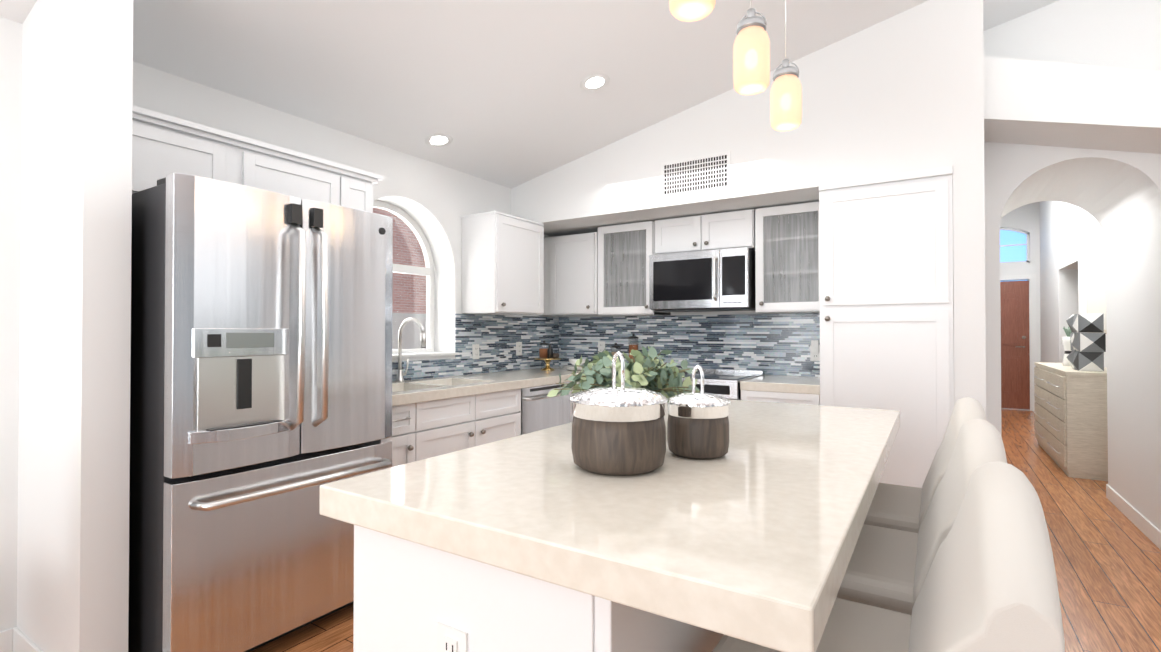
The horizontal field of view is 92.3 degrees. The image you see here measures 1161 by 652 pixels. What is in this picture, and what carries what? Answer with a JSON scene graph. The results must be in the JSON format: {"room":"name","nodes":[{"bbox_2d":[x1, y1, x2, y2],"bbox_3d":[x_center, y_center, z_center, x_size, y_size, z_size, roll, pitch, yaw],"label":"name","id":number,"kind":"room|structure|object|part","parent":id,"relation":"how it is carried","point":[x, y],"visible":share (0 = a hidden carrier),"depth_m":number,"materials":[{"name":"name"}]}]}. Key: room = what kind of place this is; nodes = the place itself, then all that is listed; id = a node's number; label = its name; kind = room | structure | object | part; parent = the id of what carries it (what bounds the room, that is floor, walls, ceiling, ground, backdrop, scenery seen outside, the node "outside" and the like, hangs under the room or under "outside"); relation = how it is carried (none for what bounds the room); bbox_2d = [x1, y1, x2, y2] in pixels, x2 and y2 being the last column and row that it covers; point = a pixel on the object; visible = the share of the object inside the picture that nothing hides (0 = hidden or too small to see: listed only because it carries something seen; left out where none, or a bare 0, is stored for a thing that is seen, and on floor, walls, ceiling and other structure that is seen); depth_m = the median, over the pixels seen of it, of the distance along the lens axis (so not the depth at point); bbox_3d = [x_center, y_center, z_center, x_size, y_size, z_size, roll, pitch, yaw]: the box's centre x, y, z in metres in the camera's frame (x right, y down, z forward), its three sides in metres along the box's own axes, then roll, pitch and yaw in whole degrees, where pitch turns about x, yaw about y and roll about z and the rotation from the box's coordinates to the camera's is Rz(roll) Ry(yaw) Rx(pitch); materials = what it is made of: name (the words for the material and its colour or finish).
{"room":"kitchen","nodes":[
{"label":"kitchen","id":0,"kind":"room"},
{"bbox_2d":[17,0,132,651],"bbox_3d":[-1.871,-0.048,2.052,0.670,2.623,0.130,0,-1,32],"label":"partition column","id":1,"kind":"structure","parent":0,"point":[74,367],"depth_m":1.90,"materials":[{"name":"white paint"}]},
{"bbox_2d":[0,17,558,631],"bbox_3d":[-2.334,0.031,2.228,0.300,2.470,7.850,0,-1,32],"label":"wall","id":2,"kind":"structure","parent":0,"point":[436,201],"depth_m":2.81,"materials":[{"name":"white paint"}]},
{"bbox_2d":[0,629,8,651],"bbox_3d":[-3.246,1.199,0.491,0.012,0.100,3.960,0,-1,32],"label":"baseboard","id":3,"kind":"structure","parent":2,"relation":"attached to","point":[4,635],"depth_m":2.13,"materials":[{"name":"white wood"}]},
{"bbox_2d":[9,627,42,651],"bbox_3d":[-1.891,1.213,1.969,0.652,0.100,0.018,0,-1,32],"label":"baseboard","id":4,"kind":"structure","parent":2,"relation":"attached to","point":[15,639],"depth_m":2.11,"materials":[{"name":"white wood"}]},
{"bbox_2d":[132,109,239,193],"bbox_3d":[-1.837,-0.677,2.407,0.347,0.320,0.485,0,-1,32],"label":"upper cabinet","id":5,"kind":"object","parent":2,"relation":"attached to","point":[161,146],"depth_m":2.33,"materials":[{"name":"white wood"}]},
{"bbox_2d":[240,137,351,207],"bbox_3d":[-1.550,-0.673,2.859,0.347,0.320,0.585,0,-1,32],"label":"upper cabinet","id":6,"kind":"object","parent":2,"relation":"attached to","point":[264,167],"depth_m":2.75,"materials":[{"name":"white wood"}]},
{"bbox_2d":[352,169,379,212],"bbox_3d":[-1.381,-0.670,3.125,0.347,0.320,0.265,0,-1,32],"label":"upper cabinet","id":7,"kind":"object","parent":2,"relation":"attached to","point":[362,187],"depth_m":3.09,"materials":[{"name":"white wood"}]},
{"bbox_2d":[373,200,434,353],"bbox_3d":[-1.388,-0.328,3.887,0.046,1.080,0.940,0,-1,32],"label":"window","id":8,"kind":"structure","parent":2,"relation":"in","point":[428,271],"depth_m":4.14,"materials":[{"name":"white plastic"}]},
{"bbox_2d":[392,352,458,357],"bbox_3d":[-1.267,0.202,3.805,0.235,0.017,0.980,0,-1,32],"label":"window sill","id":9,"kind":"structure","parent":2,"relation":"attached to","point":[419,354],"depth_m":3.95,"materials":[{"name":"white"}]},
{"bbox_2d":[392,314,559,381],"bbox_3d":[-0.903,0.139,4.186,0.010,0.462,2.604,0,-1,32],"label":"tile backsplash","id":10,"kind":"structure","parent":2,"relation":"attached to","point":[497,336],"depth_m":4.50,"materials":[{"name":"tile"}]},
{"bbox_2d":[472,344,478,358],"bbox_3d":[-0.808,0.199,4.319,0.009,0.115,0.072,0,-1,32],"label":"outlet","id":11,"kind":"object","parent":10,"relation":"attached to","point":[475,347],"depth_m":4.31,"materials":[{"name":"white plastic"}]},
{"bbox_2d":[516,342,521,354],"bbox_3d":[-0.523,0.194,4.766,0.009,0.115,0.072,0,-1,32],"label":"outlet","id":12,"kind":"object","parent":10,"relation":"attached to","point":[518,344],"depth_m":4.76,"materials":[{"name":"white plastic"}]},
{"bbox_2d":[461,211,547,315],"bbox_3d":[-0.594,-0.461,4.361,0.347,0.735,0.580,0,-1,32],"label":"upper cabinet","id":13,"kind":"object","parent":2,"relation":"attached to","point":[505,256],"depth_m":4.17,"materials":[{"name":"white wood"}]},
{"bbox_2d":[0,0,1058,188],"bbox_3d":[0.448,-1.643,0.356,7.020,1.010,7.650,0,-1,32],"label":"ceiling","id":14,"kind":"structure","parent":0,"point":[496,92],"depth_m":2.99,"materials":[{"name":"white paint"}]},
{"bbox_2d":[425,134,452,146],"bbox_3d":[-0.933,-1.221,3.678,0.176,0.041,0.180,0,-1,32],"label":"recessed light","id":15,"kind":"object","parent":14,"relation":"in","point":[435,140],"visible":1,"depth_m":3.67,"materials":[{"name":"white plastic"}]},
{"bbox_2d":[580,74,609,90],"bbox_3d":[0.087,-1.449,3.328,0.176,0.041,0.180,0,-1,32],"label":"recessed light","id":16,"kind":"object","parent":14,"relation":"in","point":[595,82],"visible":1,"depth_m":3.32,"materials":[{"name":"white"}]},
{"bbox_2d":[669,0,714,21],"bbox_3d":[0.288,-1.267,1.444,0.120,0.911,0.120,0,-1,32],"label":"pendant light","id":17,"kind":"object","parent":14,"relation":"hanging from","point":[688,10],"visible":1,"depth_m":1.43,"materials":[{"name":"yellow glass"}]},
{"bbox_2d":[733,0,769,94],"bbox_3d":[0.584,-1.263,1.908,0.120,0.911,0.120,0,-1,32],"label":"pendant light","id":18,"kind":"object","parent":14,"relation":"hanging from","point":[751,60],"visible":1,"depth_m":1.86,"materials":[{"name":"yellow glass"}]},
{"bbox_2d":[770,0,801,130],"bbox_3d":[0.831,-1.261,2.260,0.120,0.915,0.120,0,-1,32],"label":"pendant light","id":19,"kind":"object","parent":14,"relation":"hanging from","point":[786,102],"visible":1,"depth_m":2.21,"materials":[{"name":"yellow glass"}]},
{"bbox_2d":[250,408,1160,651],"bbox_3d":[2.290,1.327,3.393,7.200,0.100,14.800,0,-1,32],"label":"floor","id":20,"kind":"structure","parent":0,"point":[1106,552],"depth_m":2.90,"materials":[{"name":"brown wood"}]},
{"bbox_2d":[128,172,392,651],"bbox_3d":[-1.423,0.380,2.421,0.925,1.775,0.890,0,-1,32],"label":"fridge","id":21,"kind":"object","parent":20,"relation":"on","point":[261,374],"visible":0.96,"depth_m":2.03,"materials":[{"name":"grey metal"}]},
{"bbox_3d":[-1.069,0.075,2.199,0.086,1.098,0.797,0,-1,32],"label":"handle","id":22,"kind":"part","parent":21,"relation":"part of","materials":[{"name":"silver metal"}]},
{"bbox_2d":[381,413,427,466],"bbox_3d":[-1.236,0.847,3.087,0.617,0.855,0.403,0,-1,32],"label":"base cabinet","id":23,"kind":"object","parent":20,"relation":"on","point":[409,438],"depth_m":3.00,"materials":[{"name":"white wood"}]},
{"bbox_2d":[428,413,483,457],"bbox_3d":[-1.034,0.850,3.404,0.617,0.855,0.581,0,-1,32],"label":"base cabinet","id":24,"kind":"object","parent":20,"relation":"on","point":[452,434],"depth_m":3.30,"materials":[{"name":"white wood"}]},
{"bbox_2d":[392,366,595,420],"bbox_3d":[-0.419,0.397,3.875,1.155,0.058,2.602,0,-1,32],"label":"countertop","id":25,"kind":"structure","parent":24,"relation":"on","point":[435,399],"depth_m":3.57,"materials":[{"name":"beige stone"}]},
{"bbox_2d":[395,317,426,380],"bbox_3d":[-1.079,0.155,3.602,0.268,0.422,0.094,0,-1,32],"label":"faucet","id":26,"kind":"object","parent":25,"relation":"on","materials":[{"name":"silver metal"}]},
{"bbox_2d":[534,341,560,369],"bbox_3d":[-0.280,0.250,4.765,0.236,0.252,0.236,0,-1,32],"label":"cake stand","id":27,"kind":"object","parent":25,"relation":"on","point":[547,355],"visible":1,"depth_m":4.74,"materials":[{"name":"gold metal"}]},
{"bbox_2d":[563,359,585,369],"bbox_3d":[-0.026,0.331,4.792,0.254,0.089,0.254,0,-1,32],"label":"cup","id":28,"kind":"object","parent":25,"relation":"on","point":[572,362],"visible":0.71,"depth_m":4.74,"materials":[{"name":"white ceramic"}]},
{"bbox_2d":[610,343,620,360],"bbox_3d":[0.302,0.260,4.786,0.093,0.232,0.093,0,-1,23],"label":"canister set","id":29,"kind":"object","parent":25,"relation":"on","point":[615,344],"depth_m":4.76,"materials":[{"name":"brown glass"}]},
{"bbox_2d":[628,334,638,361],"bbox_3d":[0.446,0.219,4.706,0.089,0.312,0.089,0,-1,23],"label":"canister set","id":30,"kind":"object","parent":25,"relation":"on","point":[633,346],"depth_m":4.68,"materials":[{"name":"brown glass"}]},
{"bbox_2d":[484,405,515,443],"bbox_3d":[-0.803,0.854,3.767,0.617,0.855,0.511,0,-1,32],"label":"base cabinet","id":31,"kind":"object","parent":20,"relation":"on","point":[499,424],"depth_m":3.64,"materials":[{"name":"white wood"}]},
{"bbox_2d":[353,527,719,651],"bbox_3d":[0.266,0.838,1.831,0.664,0.849,1.876,0,-1,32],"label":"kitchen island","id":32,"kind":"object","parent":20,"relation":"on","point":[407,598],"depth_m":1.05,"materials":[{"name":"white wood"}]},
{"bbox_2d":[319,399,899,651],"bbox_3d":[0.386,0.379,1.763,0.996,0.064,1.970,0,-1,32],"label":"island countertop","id":33,"kind":"structure","parent":32,"relation":"on","point":[755,543],"depth_m":1.03,"materials":[{"name":"beige stone"}]},
{"bbox_2d":[570,351,667,475],"bbox_3d":[0.093,0.202,1.364,0.238,0.281,0.238,0,-1,32],"label":"pot","id":34,"kind":"object","parent":33,"relation":"on","point":[619,430],"visible":1,"depth_m":1.27,"materials":[{"name":"brown wood"}]},
{"bbox_2d":[547,345,699,397],"bbox_3d":[0.160,0.204,1.816,0.530,0.286,0.405,0,-1,32],"label":"eucalyptus plant","id":35,"kind":"object","parent":33,"relation":"on","point":[651,371],"visible":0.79,"depth_m":1.75,"materials":[{"name":"green plant"}]},
{"bbox_2d":[666,365,729,459],"bbox_3d":[0.316,0.224,1.501,0.170,0.240,0.170,0,-1,32],"label":"pot","id":36,"kind":"object","parent":33,"relation":"on","point":[697,425],"visible":1,"depth_m":1.43,"materials":[{"name":"brown wood"}]},
{"bbox_2d":[516,397,571,435],"bbox_3d":[-0.499,0.859,4.198,0.575,0.853,0.658,0,-1,32],"label":"base cabinet","id":37,"kind":"object","parent":20,"relation":"on","point":[542,415],"depth_m":4.02,"materials":[{"name":"white"}]},
{"bbox_2d":[519,382,571,434],"bbox_3d":[-0.461,0.859,4.210,0.625,0.853,0.596,0,-1,32],"label":"dishwasher","id":38,"kind":"object","parent":37,"relation":"in","point":[538,411],"depth_m":4.00,"materials":[{"name":"silver metal"}]},
{"bbox_2d":[666,373,775,400],"bbox_3d":[0.896,0.832,4.151,0.886,0.905,0.685,0,-1,32],"label":"base cabinet","id":39,"kind":"object","parent":20,"relation":"on","point":[733,390],"depth_m":3.71,"materials":[{"name":"white wood"}]},
{"bbox_2d":[666,367,763,399],"bbox_3d":[0.883,0.810,4.129,0.750,0.948,0.737,0,-1,32],"label":"stove","id":40,"kind":"object","parent":39,"relation":"in","point":[727,383],"depth_m":3.78,"materials":[{"name":"silver metal"}]},
{"bbox_2d":[752,389,811,404],"bbox_3d":[1.434,0.854,3.833,0.506,0.855,0.677,0,-1,32],"label":"base cabinet","id":41,"kind":"object","parent":20,"relation":"on","point":[763,395],"depth_m":3.55,"materials":[{"name":"white wood"}]},
{"bbox_2d":[674,367,811,392],"bbox_3d":[1.113,0.382,4.027,1.252,0.092,0.702,0,-1,32],"label":"countertop","id":42,"kind":"structure","parent":41,"relation":"on","point":[797,384],"depth_m":3.80,"materials":[{"name":"beige stone"}]},
{"bbox_2d":[812,165,953,487],"bbox_3d":[1.829,0.205,3.371,0.700,2.144,0.390,0,-1,32],"label":"tall cabinet","id":43,"kind":"object","parent":20,"relation":"on","point":[864,267],"depth_m":3.18,"materials":[{"name":"white wood"}]},
{"bbox_2d":[712,461,1064,651],"bbox_3d":[0.519,0.744,1.028,0.505,1.023,0.470,0,-1,32],"label":"stool","id":44,"kind":"object","parent":20,"relation":"on","point":[990,583],"visible":0.96,"depth_m":0.81,"materials":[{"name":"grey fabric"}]},
{"bbox_3d":[0.496,0.669,1.044,0.450,0.140,0.470,0,-1,32],"label":"seat","id":45,"kind":"part","parent":44,"relation":"part of","materials":[{"name":"grey fabric"}]},
{"bbox_2d":[837,419,1006,614],"bbox_3d":[0.820,0.748,1.501,0.505,1.023,0.470,0,-1,32],"label":"stool","id":46,"kind":"object","parent":20,"relation":"on","point":[888,568],"visible":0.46,"depth_m":1.34,"materials":[{"name":"grey fabric"}]},
{"bbox_3d":[0.797,0.674,1.516,0.450,0.140,0.470,0,-1,32],"label":"seat","id":47,"kind":"part","parent":46,"relation":"part of","materials":[{"name":"grey fabric"}]},
{"bbox_2d":[864,397,986,532],"bbox_3d":[1.121,0.753,1.973,0.505,1.023,0.470,0,-1,32],"label":"stool","id":48,"kind":"object","parent":20,"relation":"on","point":[899,507],"visible":0.23,"depth_m":1.82,"materials":[{"name":"grey fabric"}]},
{"bbox_3d":[1.097,0.679,1.989,0.450,0.140,0.470,0,-1,32],"label":"seat","id":49,"kind":"part","parent":48,"relation":"part of","materials":[{"name":"grey fabric"}]},
{"bbox_2d":[1033,362,1107,480],"bbox_3d":[4.785,0.847,5.396,0.477,0.900,1.750,0,-1,32],"label":"dresser","id":50,"kind":"object","parent":20,"relation":"on","point":[1071,428],"visible":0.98,"depth_m":4.75,"materials":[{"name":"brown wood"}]},
{"bbox_2d":[1062,327,1071,365],"bbox_3d":[4.879,0.202,5.574,0.110,0.392,0.110,0,-1,32],"label":"vase","id":51,"kind":"object","parent":50,"relation":"on","point":[1066,345],"visible":0.73,"depth_m":5.56,"materials":[{"name":"white ceramic"}]},
{"bbox_2d":[1066,313,1105,370],"bbox_3d":[4.493,0.142,4.969,0.215,0.499,0.364,0,-1,32],"label":"figurine","id":52,"kind":"object","parent":50,"relation":"on","point":[1088,350],"visible":1,"depth_m":4.84,"materials":[{"name":"grey metal"}]},
{"bbox_2d":[511,0,985,414],"bbox_3d":[0.971,-0.516,4.131,3.240,3.600,0.700,0,-1,32],"label":"wall","id":53,"kind":"structure","parent":0,"point":[902,92],"depth_m":3.33,"materials":[{"name":"white paint"}]},
{"bbox_2d":[548,229,623,315],"bbox_3d":[-0.009,-0.442,4.959,0.692,0.690,0.347,0,-1,32],"label":"upper cabinet","id":54,"kind":"object","parent":53,"relation":"attached to","point":[586,270],"depth_m":4.72,"materials":[{"name":"white wood"}]},
{"bbox_2d":[652,214,711,252],"bbox_3d":[0.859,-0.695,4.410,0.445,0.275,0.347,0,-1,32],"label":"upper cabinet","id":55,"kind":"object","parent":53,"relation":"attached to","point":[691,232],"depth_m":4.26,"materials":[{"name":"white wood"}]},
{"bbox_2d":[644,245,727,312],"bbox_3d":[0.871,-0.334,4.307,0.552,0.420,0.502,0,-1,32],"label":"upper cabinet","id":56,"kind":"object","parent":53,"relation":"attached to","point":[675,280],"depth_m":4.14,"materials":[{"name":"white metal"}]},
{"bbox_2d":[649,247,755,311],"bbox_3d":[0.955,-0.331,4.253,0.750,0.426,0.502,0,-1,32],"label":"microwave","id":57,"kind":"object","parent":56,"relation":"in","point":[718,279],"depth_m":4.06,"materials":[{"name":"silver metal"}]},
{"bbox_2d":[661,150,730,198],"bbox_3d":[0.785,-1.036,3.835,0.500,0.255,0.006,0,-1,32],"label":"air vent","id":58,"kind":"object","parent":53,"relation":"in","point":[698,174],"visible":1,"depth_m":3.83,"materials":[{"name":"white metal"}]},
{"bbox_2d":[712,209,767,252],"bbox_3d":[1.133,-0.697,4.235,0.445,0.275,0.347,0,-1,32],"label":"upper cabinet","id":59,"kind":"object","parent":53,"relation":"attached to","point":[742,227],"depth_m":4.02,"materials":[{"name":"white wood"}]},
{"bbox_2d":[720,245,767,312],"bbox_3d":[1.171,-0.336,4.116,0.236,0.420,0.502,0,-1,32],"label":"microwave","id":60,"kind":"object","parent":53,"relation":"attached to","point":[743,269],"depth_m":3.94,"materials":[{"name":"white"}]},
{"bbox_2d":[559,0,1160,530],"bbox_3d":[2.511,-0.564,4.337,6.220,3.700,1.300,0,-1,32],"label":"wall","id":61,"kind":"structure","parent":0,"point":[1116,195],"depth_m":3.47,"materials":[{"name":"white paint"}]},
{"bbox_2d":[560,313,819,376],"bbox_3d":[0.822,0.143,4.628,2.386,0.462,0.008,0,-1,32],"label":"tile backsplash","id":62,"kind":"structure","parent":61,"relation":"attached to","point":[774,344],"depth_m":4.47,"materials":[{"name":"tile"}]},
{"bbox_2d":[598,341,604,352],"bbox_3d":[0.188,0.196,5.019,0.072,0.115,0.009,0,-1,32],"label":"outlet","id":63,"kind":"object","parent":62,"relation":"attached to","point":[601,344],"depth_m":5.01,"materials":[{"name":"white plastic"}]},
{"bbox_2d":[810,340,819,360],"bbox_3d":[1.700,0.179,4.042,0.072,0.150,0.035,0,-1,32],"label":"outlet","id":64,"kind":"object","parent":62,"relation":"attached to","point":[814,350],"depth_m":4.04,"materials":[{"name":"white plastic"}]},
{"bbox_2d":[1106,484,1160,549],"bbox_3d":[3.600,1.230,3.635,0.015,0.100,1.312,0,-1,32],"label":"baseboard","id":65,"kind":"structure","parent":61,"relation":"attached to","point":[1144,525],"depth_m":3.57,"materials":[{"name":"white wood"}]},
{"bbox_2d":[1000,202,1039,361],"bbox_3d":[6.795,-0.417,9.078,1.020,3.500,0.200,0,-1,32],"label":"wall","id":66,"kind":"structure","parent":0,"point":[1026,218],"depth_m":8.79,"materials":[{"name":"white paint"}]},
{"bbox_2d":[1000,280,1029,409],"bbox_3d":[6.717,0.301,9.033,0.866,2.038,0.098,0,-1,32],"label":"front door","id":67,"kind":"structure","parent":66,"relation":"in","point":[1015,365],"depth_m":8.89,"materials":[{"name":"brown wood"}]},
{"bbox_2d":[1000,228,1036,410],"bbox_3d":[6.753,-0.132,9.093,1.030,2.930,0.214,0,-1,32],"label":"door frame","id":68,"kind":"structure","parent":66,"relation":"attached to","point":[1031,278],"depth_m":8.76,"materials":[{"name":"white wood"}]},
{"bbox_2d":[1036,201,1106,367],"bbox_3d":[5.829,-0.443,6.404,0.200,3.500,5.750,0,-1,32],"label":"wall","id":69,"kind":"structure","parent":0,"point":[1057,231],"depth_m":7.39,"materials":[{"name":"white paint"}]},
{"bbox_2d":[1086,225,1106,333],"bbox_3d":[4.991,-0.454,5.307,0.034,1.060,1.400,0,-1,32],"label":"framed picture","id":70,"kind":"object","parent":69,"relation":"attached to","point":[1096,267],"visible":0.36,"depth_m":5.52,"materials":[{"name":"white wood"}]},
{"bbox_2d":[984,56,1160,153],"bbox_3d":[3.029,-1.167,2.977,1.480,0.760,0.450,0,-1,32],"label":"header beam","id":71,"kind":"structure","parent":0,"point":[1039,103],"depth_m":3.02,"materials":[{"name":"white paint"}]},
{"label":"outside","id":72,"kind":"structure","parent":0,"visible":0},
{"bbox_2d":[1000,230,1026,281],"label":"window","id":73,"kind":"structure","parent":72,"point":[1012,253],"depth_m":9.62,"materials":[{"name":"blue glass"}]},
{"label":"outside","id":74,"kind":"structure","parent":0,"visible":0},
{"bbox_2d":[373,208,425,348],"bbox_3d":[-2.383,-1.657,4.971,2.650,6.100,8.000,0,-1,32],"label":"brick house","id":75,"kind":"structure","parent":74,"point":[407,299],"depth_m":7.30,"materials":[{"name":"red"}]}
]}

